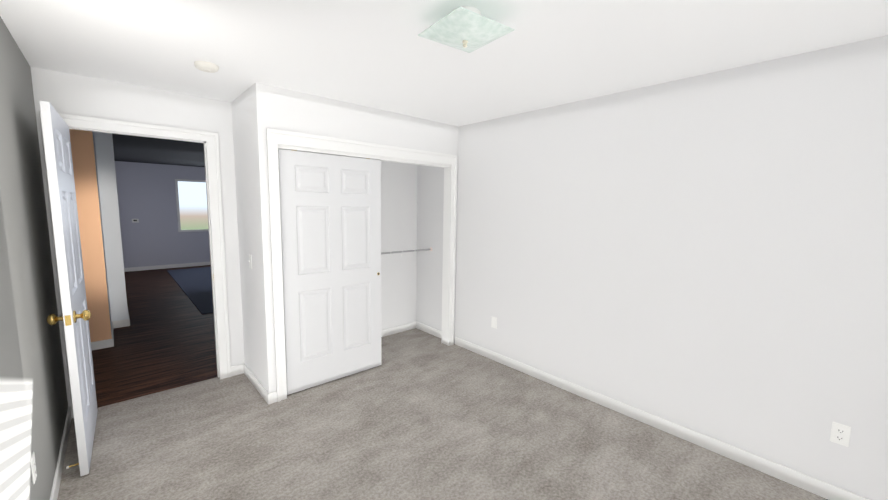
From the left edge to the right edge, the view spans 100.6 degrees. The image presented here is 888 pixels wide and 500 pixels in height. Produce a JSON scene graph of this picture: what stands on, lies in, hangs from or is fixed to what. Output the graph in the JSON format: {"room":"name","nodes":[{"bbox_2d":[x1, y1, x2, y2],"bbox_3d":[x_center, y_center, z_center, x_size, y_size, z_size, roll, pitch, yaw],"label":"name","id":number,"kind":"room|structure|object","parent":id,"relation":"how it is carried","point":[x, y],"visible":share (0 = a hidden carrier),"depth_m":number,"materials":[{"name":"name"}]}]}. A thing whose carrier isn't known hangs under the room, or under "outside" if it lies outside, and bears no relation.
{"room":"empty bedroom","nodes":[
{"label":"empty bedroom","id":0,"kind":"room"},
{"bbox_2d":[0,16,67,499],"bbox_3d":[-1.445,0.216,1.056,0.120,2.540,4.969,-5,9,-42],"label":"wall","id":1,"kind":"structure","parent":0,"point":[33,404],"depth_m":1.77,"materials":[{"name":"grey paint"}]},
{"bbox_2d":[30,452,36,483],"bbox_3d":[-1.774,0.942,1.595,0.009,0.115,0.070,-5,9,-42],"label":"outlet","id":2,"kind":"object","parent":1,"relation":"attached to","point":[33,467],"visible":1,"depth_m":1.58,"materials":[{"name":"white plastic"}]},
{"bbox_2d":[50,406,72,499],"bbox_3d":[-1.279,1.398,1.093,0.018,0.090,4.329,-5,9,-42],"label":"baseboard","id":3,"kind":"structure","parent":1,"relation":"attached to","point":[60,462],"depth_m":2.18,"materials":[{"name":"white paint"}]},
{"bbox_2d":[69,129,111,341],"bbox_3d":[-4.463,-0.088,3.197,2.200,2.540,0.120,-5,9,-42],"label":"wall","id":4,"kind":"structure","parent":0,"point":[85,180],"depth_m":3.83,"materials":[{"name":"brown paint"}]},
{"bbox_2d":[91,337,113,349],"bbox_3d":[-4.389,1.081,3.332,2.092,0.090,0.012,-5,9,-42],"label":"baseboard","id":5,"kind":"structure","parent":4,"relation":"attached to","point":[101,344],"depth_m":3.97,"materials":[{"name":"white paint"}]},
{"bbox_2d":[112,321,114,336],"bbox_3d":[-3.883,0.971,4.318,0.015,0.090,0.751,-5,9,-42],"label":"baseboard","id":6,"kind":"structure","parent":4,"relation":"attached to","point":[113,327],"depth_m":4.44,"materials":[{"name":"white paint"}]},
{"bbox_2d":[92,131,127,334],"bbox_3d":[-3.894,-0.202,4.234,0.280,2.540,0.870,-5,9,-42],"label":"wall","id":7,"kind":"structure","parent":0,"point":[109,212],"depth_m":4.49,"materials":[{"name":"white paint"}]},
{"bbox_2d":[127,306,129,325],"bbox_3d":[-5.615,0.688,6.466,0.015,0.090,4.812,-5,9,-42],"label":"baseboard","id":8,"kind":"structure","parent":7,"relation":"attached to","point":[128,320],"depth_m":4.69,"materials":[{"name":"white paint"}]},
{"bbox_2d":[92,265,216,407],"bbox_3d":[-4.327,0.804,6.294,6.400,0.060,7.411,-5,9,-42],"label":"floor","id":9,"kind":"structure","parent":0,"point":[164,340],"depth_m":4.06,"materials":[{"name":"brown wood"}]},
{"bbox_2d":[167,267,213,313],"bbox_3d":[-3.991,0.610,7.665,2.450,0.012,4.400,-5,9,-42],"label":"rug","id":10,"kind":"object","parent":9,"relation":"on","point":[195,284],"visible":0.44,"depth_m":7.03,"materials":[{"name":"blue fabric"}]},
{"bbox_2d":[115,161,209,267],"bbox_3d":[-6.623,-0.778,8.701,6.400,2.540,0.120,-5,9,-42],"label":"wall","id":11,"kind":"structure","parent":0,"point":[146,193],"depth_m":8.54,"materials":[{"name":"grey paint"}]},
{"bbox_2d":[124,261,210,271],"bbox_3d":[-5.780,0.321,9.523,3.800,0.090,0.012,-5,9,-42],"label":"baseboard","id":12,"kind":"structure","parent":11,"relation":"attached to","point":[197,263],"depth_m":8.76,"materials":[{"name":"white paint"}]},
{"bbox_2d":[175,179,208,231],"bbox_3d":[-5.798,-1.107,9.293,1.540,1.260,0.045,-5,9,-42],"label":"window","id":13,"kind":"structure","parent":11,"relation":"in","point":[191,204],"depth_m":8.99,"materials":[{"name":"clear glass"}]},
{"bbox_2d":[31,67,416,406],"bbox_3d":[-1.568,-0.095,3.649,3.307,2.540,0.120,-5,9,-42],"label":"wall","id":14,"kind":"structure","parent":0,"point":[67,93],"depth_m":3.19,"materials":[{"name":"white paint"}]},
{"bbox_2d":[39,101,97,475],"bbox_3d":[-2.326,0.227,2.319,0.175,2.068,0.852,-5,9,-40],"label":"entry door","id":15,"kind":"structure","parent":14,"relation":"in","point":[75,316],"depth_m":2.10,"materials":[{"name":"white paint"}]},
{"bbox_2d":[39,111,230,417],"bbox_3d":[-2.353,0.114,2.951,1.027,2.165,0.142,-5,9,-42],"label":"door frame","id":16,"kind":"structure","parent":14,"relation":"attached to","point":[210,139],"depth_m":3.13,"materials":[{"name":"white paint"}]},
{"bbox_2d":[381,321,441,337],"bbox_3d":[-0.869,1.064,3.947,1.906,0.090,0.604,-5,9,-42],"label":"baseboard","id":17,"kind":"structure","parent":14,"relation":"attached to","point":[410,326],"depth_m":4.60,"materials":[{"name":"white paint"}]},
{"bbox_2d":[231,87,263,386],"bbox_3d":[-1.623,-0.037,3.156,0.120,2.540,0.664,-5,9,-42],"label":"wall","id":18,"kind":"structure","parent":0,"point":[243,138],"depth_m":3.06,"materials":[{"name":"white paint"}]},
{"bbox_2d":[249,254,251,268],"bbox_3d":[-1.607,0.097,3.049,0.016,0.115,0.070,-5,9,-42],"label":"light switch","id":19,"kind":"object","parent":18,"relation":"attached to","point":[250,261],"visible":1,"depth_m":3.04,"materials":[{"name":"white plastic"}]},
{"bbox_2d":[242,364,273,404],"bbox_3d":[-1.625,1.143,3.185,0.021,0.090,0.731,-5,9,-42],"label":"baseboard","id":20,"kind":"structure","parent":18,"relation":"attached to","point":[268,397],"depth_m":3.09,"materials":[{"name":"white paint"}]},
{"bbox_2d":[251,83,457,392],"bbox_3d":[-0.632,-0.065,3.523,2.086,2.540,0.115,-5,9,-42],"label":"wall","id":21,"kind":"structure","parent":0,"point":[273,107],"depth_m":2.92,"materials":[{"name":"white paint"}]},
{"bbox_2d":[278,149,381,394],"bbox_3d":[-0.950,0.179,3.240,0.906,1.988,0.038,-5,9,-42],"label":"closet door","id":22,"kind":"structure","parent":21,"relation":"in","point":[330,210],"depth_m":3.19,"materials":[{"name":"white paint"}]},
{"bbox_2d":[266,128,456,401],"bbox_3d":[-0.645,0.132,3.537,1.830,2.045,0.115,-5,9,-42],"label":"door frame","id":23,"kind":"structure","parent":21,"relation":"attached to","point":[446,242],"depth_m":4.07,"materials":[{"name":"white paint"}]},
{"bbox_2d":[57,328,827,499],"bbox_3d":[-0.081,1.368,2.134,3.427,0.060,4.509,-5,9,-42],"label":"floor carpet","id":24,"kind":"object","parent":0,"point":[417,414],"visible":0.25,"depth_m":2.44,"materials":[{"name":"grey carpet"}]},
{"bbox_2d":[0,0,887,166],"bbox_3d":[-2.781,-1.465,4.335,6.400,0.080,11.920,-5,9,-42],"label":"ceiling","id":25,"kind":"structure","parent":0,"point":[379,54],"depth_m":1.99,"materials":[{"name":"white paint"}]},
{"bbox_2d":[194,61,218,72],"bbox_3d":[-1.493,-1.146,2.319,0.132,0.036,0.132,-5,9,-42],"label":"smoke detector","id":26,"kind":"object","parent":25,"relation":"attached to","point":[205,66],"visible":1,"depth_m":2.29,"materials":[{"name":"white plastic"}]},
{"bbox_2d":[418,6,514,52],"bbox_3d":[0.096,-0.989,1.665,0.310,0.142,0.310,-4,8,-36],"label":"ceiling light","id":27,"kind":"object","parent":25,"relation":"hanging from","point":[469,29],"visible":1,"depth_m":1.61,"materials":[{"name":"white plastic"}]},
{"bbox_2d":[416,35,887,499],"bbox_3d":[1.148,0.013,3.108,0.120,2.540,4.569,-5,9,-42],"label":"wall","id":28,"kind":"structure","parent":0,"point":[706,254],"depth_m":2.40,"materials":[{"name":"white paint"}]},
{"bbox_2d":[381,247,431,255],"bbox_3d":[-0.865,0.068,3.841,1.906,0.074,0.047,-5,9,-42],"label":"hanging rail","id":29,"kind":"object","parent":28,"relation":"attached to","point":[414,250],"visible":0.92,"depth_m":4.21,"materials":[{"name":"silver metal"}]},
{"bbox_2d":[491,317,496,328],"bbox_3d":[0.514,0.747,3.792,0.012,0.115,0.070,-5,9,-42],"label":"outlet","id":30,"kind":"object","parent":28,"relation":"attached to","point":[494,322],"visible":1,"depth_m":3.79,"materials":[{"name":"white plastic"}]},
{"bbox_2d":[455,337,869,499],"bbox_3d":[1.326,1.220,2.932,0.012,0.090,3.593,-5,9,-42],"label":"baseboard","id":31,"kind":"structure","parent":28,"relation":"attached to","point":[823,489],"depth_m":2.54,"materials":[{"name":"white paint"}]},
{"bbox_2d":[830,422,850,446],"bbox_3d":[2.146,0.998,1.995,0.009,0.115,0.070,-5,9,-42],"label":"outlet","id":32,"kind":"object","parent":28,"relation":"attached to","point":[840,434],"visible":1,"depth_m":1.99,"materials":[{"name":"white plastic"}]}
]}

